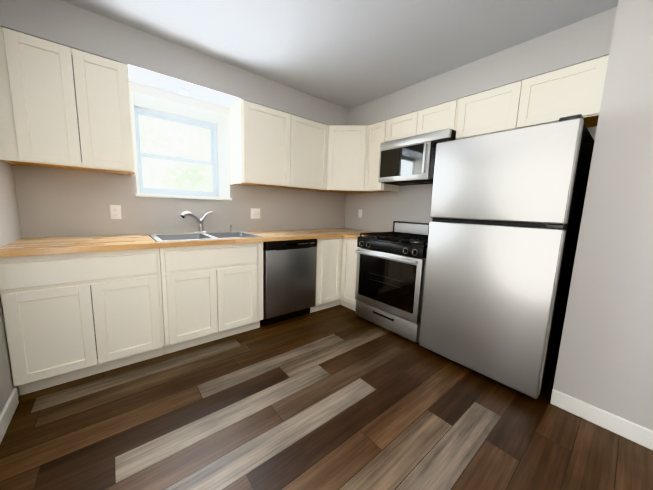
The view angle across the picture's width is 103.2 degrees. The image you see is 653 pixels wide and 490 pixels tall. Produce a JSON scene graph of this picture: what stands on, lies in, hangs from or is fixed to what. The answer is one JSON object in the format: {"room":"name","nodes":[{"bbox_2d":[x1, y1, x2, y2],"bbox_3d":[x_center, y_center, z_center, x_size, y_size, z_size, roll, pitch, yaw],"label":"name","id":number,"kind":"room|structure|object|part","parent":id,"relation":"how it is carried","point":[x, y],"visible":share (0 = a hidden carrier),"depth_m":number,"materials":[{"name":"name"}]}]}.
{"room":"kitchen","nodes":[
{"label":"kitchen","id":0,"kind":"room"},
{"bbox_2d":[0,160,21,413],"bbox_3d":[-0.269,0.053,-0.606,0.200,2.430,6.200,-5,10,-40],"label":"wall","id":1,"kind":"structure","parent":0,"point":[10,230],"depth_m":1.57,"materials":[{"name":"grey paint"}]},
{"bbox_2d":[0,388,18,443],"bbox_3d":[-0.094,1.226,-0.530,0.017,0.100,5.394,-5,10,-40],"label":"baseboard","id":2,"kind":"structure","parent":1,"relation":"attached to","point":[8,411],"depth_m":1.38,"materials":[{"name":"white wood"}]},
{"bbox_2d":[12,81,345,237],"bbox_3d":[-1.079,-0.476,2.985,3.590,2.430,0.420,-5,10,-40],"label":"wall","id":3,"kind":"structure","parent":0,"point":[56,202],"depth_m":2.27,"materials":[{"name":"grey paint"}]},
{"bbox_2d":[0,27,134,174],"bbox_3d":[-1.791,-0.923,1.818,0.663,0.754,0.324,-5,10,-40],"label":"upper cabinet","id":4,"kind":"object","parent":3,"relation":"attached to","point":[63,107],"visible":1,"depth_m":1.68,"materials":[{"name":"cream painted wood"},{"name":"raw wood underside"}]},
{"bbox_2d":[110,205,121,218],"bbox_3d":[-1.761,-0.275,2.162,0.070,0.115,0.009,-5,10,-40],"label":"electrical outlet","id":5,"kind":"object","parent":3,"relation":"attached to","point":[115,211],"visible":1,"depth_m":2.16,"materials":[{"name":"white plastic"}]},
{"bbox_2d":[131,91,231,200],"bbox_3d":[-1.440,-0.893,2.583,0.827,0.857,0.422,-5,10,-40],"label":"window unit","id":6,"kind":"structure","parent":3,"relation":"in","point":[218,127],"depth_m":2.65,"materials":[{"name":"white"}]},
{"bbox_2d":[251,208,259,218],"bbox_3d":[-0.807,-0.358,2.946,0.116,0.115,0.016,-5,10,-40],"label":"toggle light switch","id":7,"kind":"object","parent":3,"relation":"attached to","point":[255,213],"visible":1,"depth_m":2.95,"materials":[{"name":"white plastic"}]},
{"bbox_2d":[229,99,328,190],"bbox_3d":[-0.489,-1.030,2.896,1.065,0.754,0.324,-5,10,-40],"label":"upper cabinet","id":8,"kind":"object","parent":3,"relation":"attached to","point":[270,147],"visible":0.98,"depth_m":2.68,"materials":[{"name":"cream painted wood"},{"name":"raw wood underside"}]},
{"bbox_2d":[321,125,374,192],"bbox_3d":[0.258,-1.063,3.310,0.640,0.754,0.640,-5,10,-40],"label":"upper cabinet","id":9,"kind":"object","parent":3,"relation":"attached to","point":[346,158],"visible":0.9,"depth_m":3.08,"materials":[{"name":"cream painted wood"},{"name":"raw wood underside"}]},
{"bbox_2d":[0,0,616,125],"bbox_3d":[-0.083,-1.360,1.692,3.190,0.256,2.590,-5,10,-40],"label":"soffit","id":10,"kind":"structure","parent":0,"point":[150,60],"depth_m":1.98,"materials":[{"name":"grey paint"}]},
{"bbox_2d":[0,299,652,489],"bbox_3d":[0.833,1.147,0.834,3.590,0.060,6.700,-5,10,-40],"label":"floor","id":11,"kind":"structure","parent":0,"point":[339,397],"depth_m":1.42,"materials":[{"name":"wood"}]},
{"bbox_2d":[0,248,164,395],"bbox_3d":[-1.707,0.438,1.923,0.754,0.874,0.619,-5,10,-40],"label":"base cabinet","id":12,"kind":"object","parent":11,"relation":"on","point":[69,317],"visible":0.96,"depth_m":1.65,"materials":[{"name":"white wood"}]},
{"bbox_2d":[159,242,262,354],"bbox_3d":[-1.101,0.388,2.425,0.816,0.874,0.619,-5,10,-40],"label":"base cabinet","id":13,"kind":"object","parent":11,"relation":"on","point":[211,293],"visible":0.9,"depth_m":2.15,"materials":[{"name":"white wood"}]},
{"bbox_2d":[260,239,316,325],"bbox_3d":[-0.535,0.345,2.872,0.596,0.864,0.616,-5,10,-40],"label":"dishwasher","id":14,"kind":"object","parent":11,"relation":"on","point":[289,279],"visible":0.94,"depth_m":2.61,"materials":[{"name":"silver metal"}]},
{"bbox_2d":[310,237,359,312],"bbox_3d":[0.166,0.311,3.279,0.995,0.874,0.920,-5,10,-40],"label":"base cabinet","id":15,"kind":"object","parent":11,"relation":"on","point":[336,265],"visible":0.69,"depth_m":2.98,"materials":[{"name":"white wood"}]},
{"bbox_2d":[0,228,373,257],"bbox_3d":[-0.661,-0.073,2.519,3.186,0.038,0.920,-5,10,-40],"label":"countertop","id":16,"kind":"structure","parent":15,"relation":"on","point":[46,246],"depth_m":1.87,"materials":[{"name":"brown wood"}]},
{"bbox_2d":[148,211,263,241],"bbox_3d":[-1.078,-0.101,2.347,0.851,0.393,0.559,-5,10,-40],"label":"double-bowl sink","id":17,"kind":"object","parent":16,"relation":"in","point":[200,234],"visible":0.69,"depth_m":2.42,"materials":[{"name":"silver metal"}]},
{"bbox_3d":[-1.225,-0.215,2.459,0.298,0.208,0.142,-5,10,-40],"label":"faucet single lever","id":18,"kind":"part","parent":17,"relation":"part of","materials":[{"name":"silver metal"}]},
{"bbox_2d":[355,221,428,343],"bbox_3d":[0.793,0.312,2.696,0.732,1.075,0.764,-5,10,-40],"label":"gas range","id":19,"kind":"object","parent":11,"relation":"on","point":[390,275],"visible":0.75,"depth_m":2.47,"materials":[{"name":"silver metal"}]},
{"bbox_2d":[419,114,594,399],"bbox_3d":[1.342,0.087,2.020,0.706,1.744,0.810,-5,10,-40],"label":"refrigerator","id":20,"kind":"object","parent":11,"relation":"on","point":[506,212],"visible":1,"depth_m":1.70,"materials":[{"name":"silver metal"}]},
{"bbox_2d":[61,0,617,108],"bbox_3d":[0.916,-1.328,0.488,3.590,0.080,6.700,-5,10,-40],"label":"ceiling","id":21,"kind":"structure","parent":0,"point":[348,54],"depth_m":1.82,"materials":[{"name":"white paint"}]},
{"bbox_2d":[345,126,596,365],"bbox_3d":[1.185,-0.391,2.921,0.200,2.430,2.590,-5,10,-40],"label":"wall","id":22,"kind":"structure","parent":0,"point":[382,211],"depth_m":3.24,"materials":[{"name":"grey paint"}]},
{"bbox_2d":[358,209,361,217],"bbox_3d":[0.469,-0.438,3.615,0.010,0.115,0.070,-5,10,-40],"label":"electrical outlet","id":23,"kind":"object","parent":22,"relation":"attached to","point":[359,213],"visible":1,"depth_m":3.62,"materials":[{"name":"white plastic"}]},
{"bbox_2d":[364,120,399,192],"bbox_3d":[0.669,-1.016,3.067,0.324,0.754,0.290,-5,10,-40],"label":"upper cabinet","id":24,"kind":"object","parent":22,"relation":"attached to","point":[376,135],"visible":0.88,"depth_m":2.98,"materials":[{"name":"cream painted wood"},{"name":"raw wood underside"}]},
{"bbox_2d":[386,99,458,141],"bbox_3d":[1.012,-1.194,2.635,0.324,0.259,0.753,-5,10,-40],"label":"upper cabinet","id":25,"kind":"object","parent":22,"relation":"attached to","point":[443,116],"visible":0.67,"depth_m":2.48,"materials":[{"name":"cream painted wood"}]},
{"bbox_2d":[378,128,455,185],"bbox_3d":[0.951,-0.852,2.639,0.453,0.420,0.748,-5,10,-40],"label":"microwave","id":26,"kind":"object","parent":25,"relation":"attached to","point":[407,161],"visible":0.6,"depth_m":2.52,"materials":[{"name":"silver metal"}]},
{"bbox_2d":[455,55,608,139],"bbox_3d":[1.543,-1.046,2.008,0.324,0.344,0.907,-5,10,-40],"label":"upper cabinet","id":27,"kind":"object","parent":22,"relation":"attached to","point":[555,95],"visible":0.83,"depth_m":1.83,"materials":[{"name":"cream painted wood"}]},
{"bbox_2d":[553,0,652,430],"bbox_3d":[2.941,0.023,0.384,0.780,2.430,3.610,-5,10,-40],"label":"wall","id":28,"kind":"structure","parent":0,"point":[605,360],"depth_m":1.40,"materials":[{"name":"grey paint"}]},
{"bbox_2d":[550,389,652,449],"bbox_3d":[2.532,1.188,0.367,0.017,0.100,3.410,-5,10,-40],"label":"baseboard","id":29,"kind":"structure","parent":28,"relation":"attached to","point":[633,432],"depth_m":1.48,"materials":[{"name":"white wood"}]},
{"label":"outside","id":30,"kind":"structure","parent":0,"visible":0},
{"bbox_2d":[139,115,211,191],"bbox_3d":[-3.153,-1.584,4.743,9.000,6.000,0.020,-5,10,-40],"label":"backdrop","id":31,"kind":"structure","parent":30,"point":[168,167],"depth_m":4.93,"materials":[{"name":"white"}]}
]}

